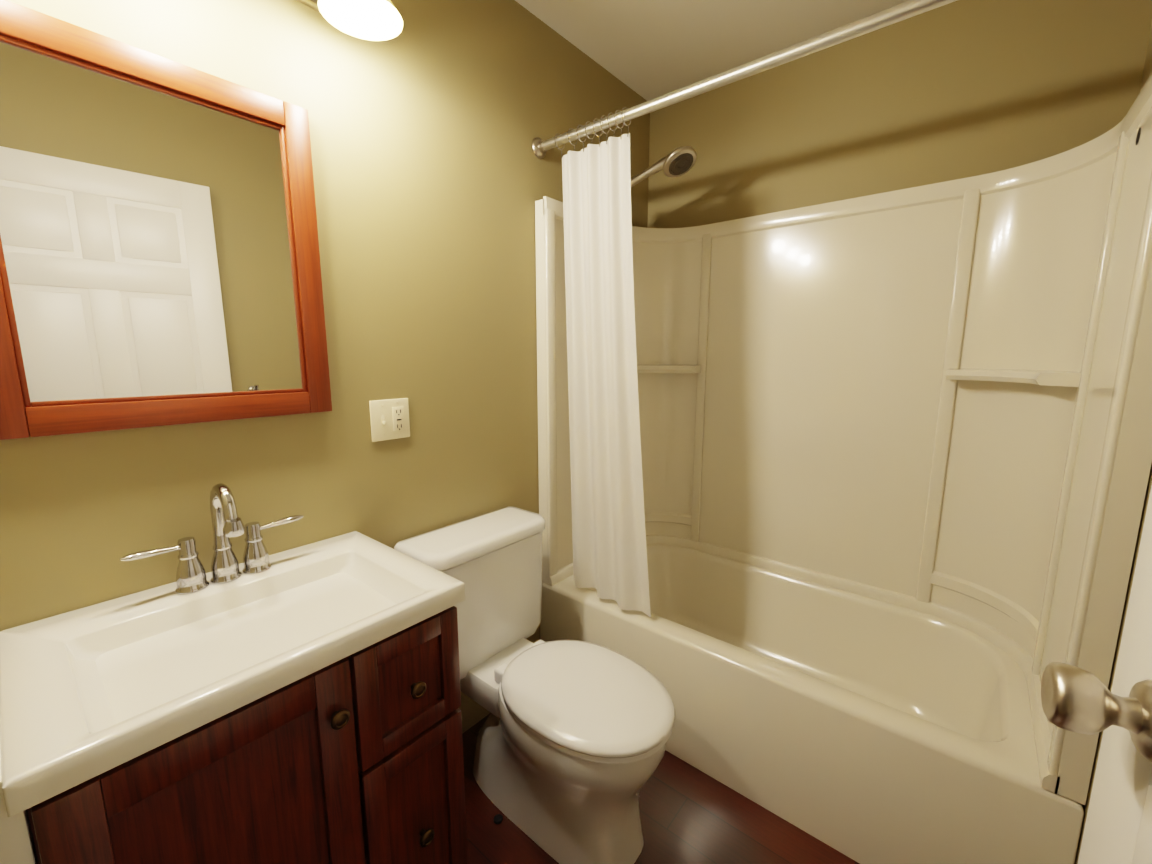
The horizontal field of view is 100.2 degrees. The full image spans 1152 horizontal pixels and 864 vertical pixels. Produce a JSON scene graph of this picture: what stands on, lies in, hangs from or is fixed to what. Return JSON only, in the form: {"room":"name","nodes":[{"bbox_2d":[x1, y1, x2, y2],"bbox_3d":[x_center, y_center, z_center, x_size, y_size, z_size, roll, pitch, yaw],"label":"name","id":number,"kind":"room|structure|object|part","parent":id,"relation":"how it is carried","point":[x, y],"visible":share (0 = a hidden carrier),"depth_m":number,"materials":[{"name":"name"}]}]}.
{"room":"bathroom","nodes":[
{"label":"bathroom","id":0,"kind":"room"},
{"bbox_2d":[0,0,649,733],"bbox_3d":[-0.772,-0.085,1.135,0.100,2.440,3.550,8,12,39],"label":"wall","id":1,"kind":"structure","parent":0,"point":[434,178],"depth_m":1.29,"materials":[{"name":"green paint"}]},
{"bbox_2d":[0,0,331,439],"bbox_3d":[-0.800,-0.362,0.952,0.024,0.695,0.560,8,12,39],"label":"mirror","id":2,"kind":"object","parent":1,"relation":"attached to","point":[160,265],"visible":1,"depth_m":0.92,"materials":[{"name":"brown wood"}]},
{"bbox_3d":[-0.962,-0.331,0.759,0.024,0.695,0.052,7,12,39],"label":"frame","id":3,"kind":"part","parent":2,"relation":"part of","materials":[{"name":"brown wood"}]},
{"bbox_3d":[-0.800,-0.680,0.901,0.024,0.052,0.456,7,12,39],"label":"frame","id":4,"kind":"part","parent":2,"relation":"part of","materials":[{"name":"brown wood"}]},
{"bbox_3d":[-0.800,-0.045,1.003,0.024,0.052,0.456,7,12,39],"label":"frame","id":5,"kind":"part","parent":2,"relation":"part of","materials":[{"name":"brown wood"}]},
{"bbox_3d":[-0.638,-0.393,1.145,0.024,0.695,0.052,7,12,39],"label":"frame","id":6,"kind":"part","parent":2,"relation":"part of","materials":[{"name":"brown wood"}]},
{"bbox_2d":[297,0,402,40],"bbox_3d":[-0.685,-0.946,0.824,0.247,0.162,0.780,8,12,39],"label":"sconce","id":7,"kind":"object","parent":1,"relation":"attached to","point":[376,20],"visible":1,"depth_m":1.08,"materials":[{"name":"white glass"}]},
{"bbox_3d":[-0.772,-0.988,0.891,0.020,0.100,0.780,7,12,39],"label":"plate","id":8,"kind":"part","parent":7,"relation":"part of","materials":[{"name":"gold metal"}]},
{"bbox_3d":[-0.463,-0.937,1.034,0.048,0.062,0.048,7,12,39],"label":"bulb","id":9,"kind":"part","parent":7,"relation":"part of","materials":[{"name":"white glass"}]},
{"bbox_2d":[369,398,409,441],"bbox_3d":[-0.519,-0.035,1.356,0.016,0.114,0.116,8,12,39],"label":"outlet","id":10,"kind":"object","parent":1,"relation":"attached to","point":[389,419],"visible":1,"depth_m":1.35,"materials":[{"name":"beige plastic"}]},
{"bbox_2d":[631,146,696,186],"bbox_3d":[0.245,-0.947,1.814,0.430,0.136,0.123,8,12,39],"label":"shower head","id":11,"kind":"object","parent":1,"relation":"attached to","point":[679,161],"visible":0.69,"depth_m":1.71},
{"bbox_2d":[532,0,956,158],"bbox_3d":[0.454,-0.918,1.209,1.521,0.066,0.066,8,12,39],"label":"shower curtain rod","id":12,"kind":"object","parent":1,"relation":"attached to","point":[865,25],"visible":1,"depth_m":1.20,"materials":[{"name":"silver metal"}]},
{"bbox_2d":[554,107,650,616],"bbox_3d":[0.100,-0.191,1.635,0.412,1.611,0.068,8,12,39],"label":"shower curtain","id":13,"kind":"object","parent":12,"relation":"hanging from","point":[609,536],"visible":0.9,"depth_m":1.64,"materials":[{"name":"white fabric"}]},
{"bbox_2d":[462,713,859,863],"bbox_3d":[-0.147,1.231,0.821,1.724,0.060,3.550,8,12,39],"label":"floor","id":14,"kind":"structure","parent":0,"point":[690,814],"depth_m":1.35,"materials":[{"name":"brown wood"}]},
{"bbox_2d":[0,531,467,863],"bbox_3d":[-0.621,0.749,0.978,0.492,0.842,0.659,8,12,39],"label":"bathroom vanity","id":15,"kind":"object","parent":14,"relation":"on","point":[300,705],"visible":1,"depth_m":0.82,"materials":[{"name":"brown wood"}]},
{"bbox_3d":[-0.524,0.449,0.713,0.019,0.058,0.256,7,12,39],"label":"door rail","id":16,"kind":"part","parent":15,"relation":"part of","materials":[{"name":"brown wood"}]},
{"bbox_2d":[120,483,302,594],"bbox_3d":[-0.716,0.211,0.988,0.142,0.216,0.317,8,12,39],"label":"faucet","id":17,"kind":"object","parent":15,"relation":"on","point":[227,524],"visible":1,"depth_m":1.00,"materials":[{"name":"silver metal"}]},
{"bbox_3d":[-0.816,0.233,0.930,0.023,0.017,0.095,7,12,39],"label":"lever","id":18,"kind":"part","parent":17,"relation":"part of","materials":[{"name":"silver metal"}]},
{"bbox_3d":[-0.786,0.268,0.980,0.056,0.107,0.056,7,12,39],"label":"handle","id":19,"kind":"part","parent":17,"relation":"part of","materials":[{"name":"silver metal"}]},
{"bbox_3d":[-0.749,0.264,1.024,0.056,0.100,0.056,7,12,39],"label":"spout","id":20,"kind":"part","parent":17,"relation":"part of","materials":[{"name":"silver metal"}]},
{"bbox_3d":[-0.712,0.254,1.068,0.056,0.107,0.056,7,12,39],"label":"handle","id":21,"kind":"part","parent":17,"relation":"part of","materials":[{"name":"silver metal"}]},
{"bbox_3d":[-0.675,0.206,1.098,0.023,0.017,0.095,7,12,39],"label":"lever","id":22,"kind":"part","parent":17,"relation":"part of","materials":[{"name":"silver metal"}]},
{"bbox_3d":[-0.528,0.754,0.766,0.008,0.564,0.260,7,12,39],"label":"door panel","id":23,"kind":"part","parent":15,"relation":"part of","materials":[{"name":"brown wood"}]},
{"bbox_3d":[-0.408,0.491,0.828,0.025,0.033,0.033,7,12,39],"label":"knob","id":24,"kind":"part","parent":15,"relation":"part of","materials":[{"name":"brown metal"}]},
{"bbox_3d":[-0.329,0.404,0.944,0.019,0.042,0.138,7,12,39],"label":"drawer rail","id":25,"kind":"part","parent":15,"relation":"part of","materials":[{"name":"brown wood"}]},
{"bbox_3d":[-0.333,0.498,0.963,0.008,0.153,0.142,7,12,39],"label":"drawer panel","id":26,"kind":"part","parent":15,"relation":"part of","materials":[{"name":"brown wood"}]},
{"bbox_3d":[-0.329,0.593,0.974,0.019,0.042,0.138,7,12,39],"label":"drawer rail","id":27,"kind":"part","parent":15,"relation":"part of","materials":[{"name":"brown wood"}]},
{"bbox_3d":[-0.329,0.644,0.982,0.019,0.042,0.138,7,12,39],"label":"drawer rail","id":28,"kind":"part","parent":15,"relation":"part of","materials":[{"name":"brown wood"}]},
{"bbox_3d":[-0.333,0.837,1.017,0.008,0.353,0.142,7,12,39],"label":"drawer panel","id":29,"kind":"part","parent":15,"relation":"part of","materials":[{"name":"brown wood"}]},
{"bbox_3d":[-0.312,0.504,0.946,0.025,0.033,0.033,7,12,39],"label":"knob","id":30,"kind":"part","parent":15,"relation":"part of","materials":[{"name":"brown metal"}]},
{"bbox_3d":[-0.312,0.838,1.000,0.025,0.033,0.033,7,12,39],"label":"knob","id":31,"kind":"part","parent":15,"relation":"part of","materials":[{"name":"brown metal"}]},
{"bbox_2d":[394,506,674,863],"bbox_3d":[-0.090,0.715,1.379,0.779,0.780,0.479,8,12,39],"label":"toilet","id":32,"kind":"object","parent":14,"relation":"on","point":[573,736],"visible":0.83,"depth_m":1.30,"materials":[{"name":"white ceramic"}]},
{"bbox_3d":[-0.306,0.323,1.506,0.206,0.046,0.466,7,12,39],"label":"tank lid","id":33,"kind":"part","parent":32,"relation":"part of","materials":[{"name":"white ceramic"}]},
{"bbox_3d":[-0.309,0.525,1.541,0.192,0.365,0.448,7,12,39],"label":"tank","id":34,"kind":"part","parent":32,"relation":"part of","materials":[{"name":"white ceramic"}]},
{"bbox_3d":[-0.051,0.907,1.385,0.654,0.399,0.356,7,12,39],"label":"bowl","id":35,"kind":"part","parent":32,"relation":"part of","materials":[{"name":"white ceramic"}]},
{"bbox_3d":[0.025,0.685,1.286,0.490,0.030,0.372,7,12,39],"label":"seat lid","id":36,"kind":"part","parent":32,"relation":"part of","materials":[{"name":"white plastic"}]},
{"bbox_3d":[0.025,0.710,1.290,0.482,0.018,0.364,7,12,39],"label":"seat","id":37,"kind":"part","parent":32,"relation":"part of","materials":[{"name":"white plastic"}]},
{"bbox_2d":[535,73,1151,863],"bbox_3d":[0.679,0.126,1.652,1.520,1.858,0.758,8,12,39],"label":"bathtub","id":38,"kind":"object","parent":14,"relation":"on","point":[897,453],"visible":0.83,"depth_m":1.57,"materials":[{"name":"beige plastic"}]},
{"bbox_2d":[637,364,700,372],"bbox_3d":[0.361,-0.276,2.108,0.289,0.037,0.289,7,12,39],"label":"shelf","id":39,"kind":"object","parent":38,"relation":"attached to","point":[641,368],"depth_m":2.10,"materials":[{"name":"beige plastic"}]},
{"bbox_2d":[946,368,1080,386],"bbox_3d":[1.244,-0.160,1.385,0.289,0.037,0.289,7,12,39],"label":"shelf","id":40,"kind":"object","parent":38,"relation":"attached to","point":[1003,377],"depth_m":1.39,"materials":[{"name":"beige plastic"}]},
{"bbox_2d":[515,0,908,100],"bbox_3d":[-0.147,-1.237,0.424,1.724,0.060,3.550,8,12,39],"label":"ceiling","id":41,"kind":"structure","parent":0,"point":[647,50],"depth_m":1.69,"materials":[{"name":"white paint"}]},
{"bbox_2d":[647,0,1151,227],"bbox_3d":[0.955,-0.214,1.933,1.524,2.440,0.100,8,12,39],"label":"wall","id":42,"kind":"structure","parent":0,"point":[958,89],"depth_m":1.60,"materials":[{"name":"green paint"}]},
{"bbox_2d":[1075,23,1151,863],"bbox_3d":[0.478,0.079,0.111,0.100,2.440,3.550,8,12,39],"label":"wall","id":43,"kind":"structure","parent":0,"point":[1147,71],"depth_m":0.93,"materials":[{"name":"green paint"}]},
{"label":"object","id":44,"kind":"object","parent":43,"relation":"attached to","visible":0},
{"bbox_2d":[1041,485,1151,863],"bbox_3d":[0.344,0.262,0.242,0.073,2.030,0.655,6,11,34],"label":"door","id":45,"kind":"structure","parent":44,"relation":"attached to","point":[1122,782],"depth_m":0.45,"materials":[{"name":"white paint"}]},
{"bbox_3d":[0.471,0.246,0.433,0.068,0.066,0.066,6,11,34],"label":"inside door knob","id":46,"kind":"part","parent":45,"relation":"part of","materials":[{"name":"silver metal"}]},
{"bbox_3d":[0.343,0.393,0.200,0.004,0.105,0.550,6,11,33],"label":"door rail","id":47,"kind":"part","parent":45,"relation":"part of","materials":[{"name":"white wood"}]}
]}

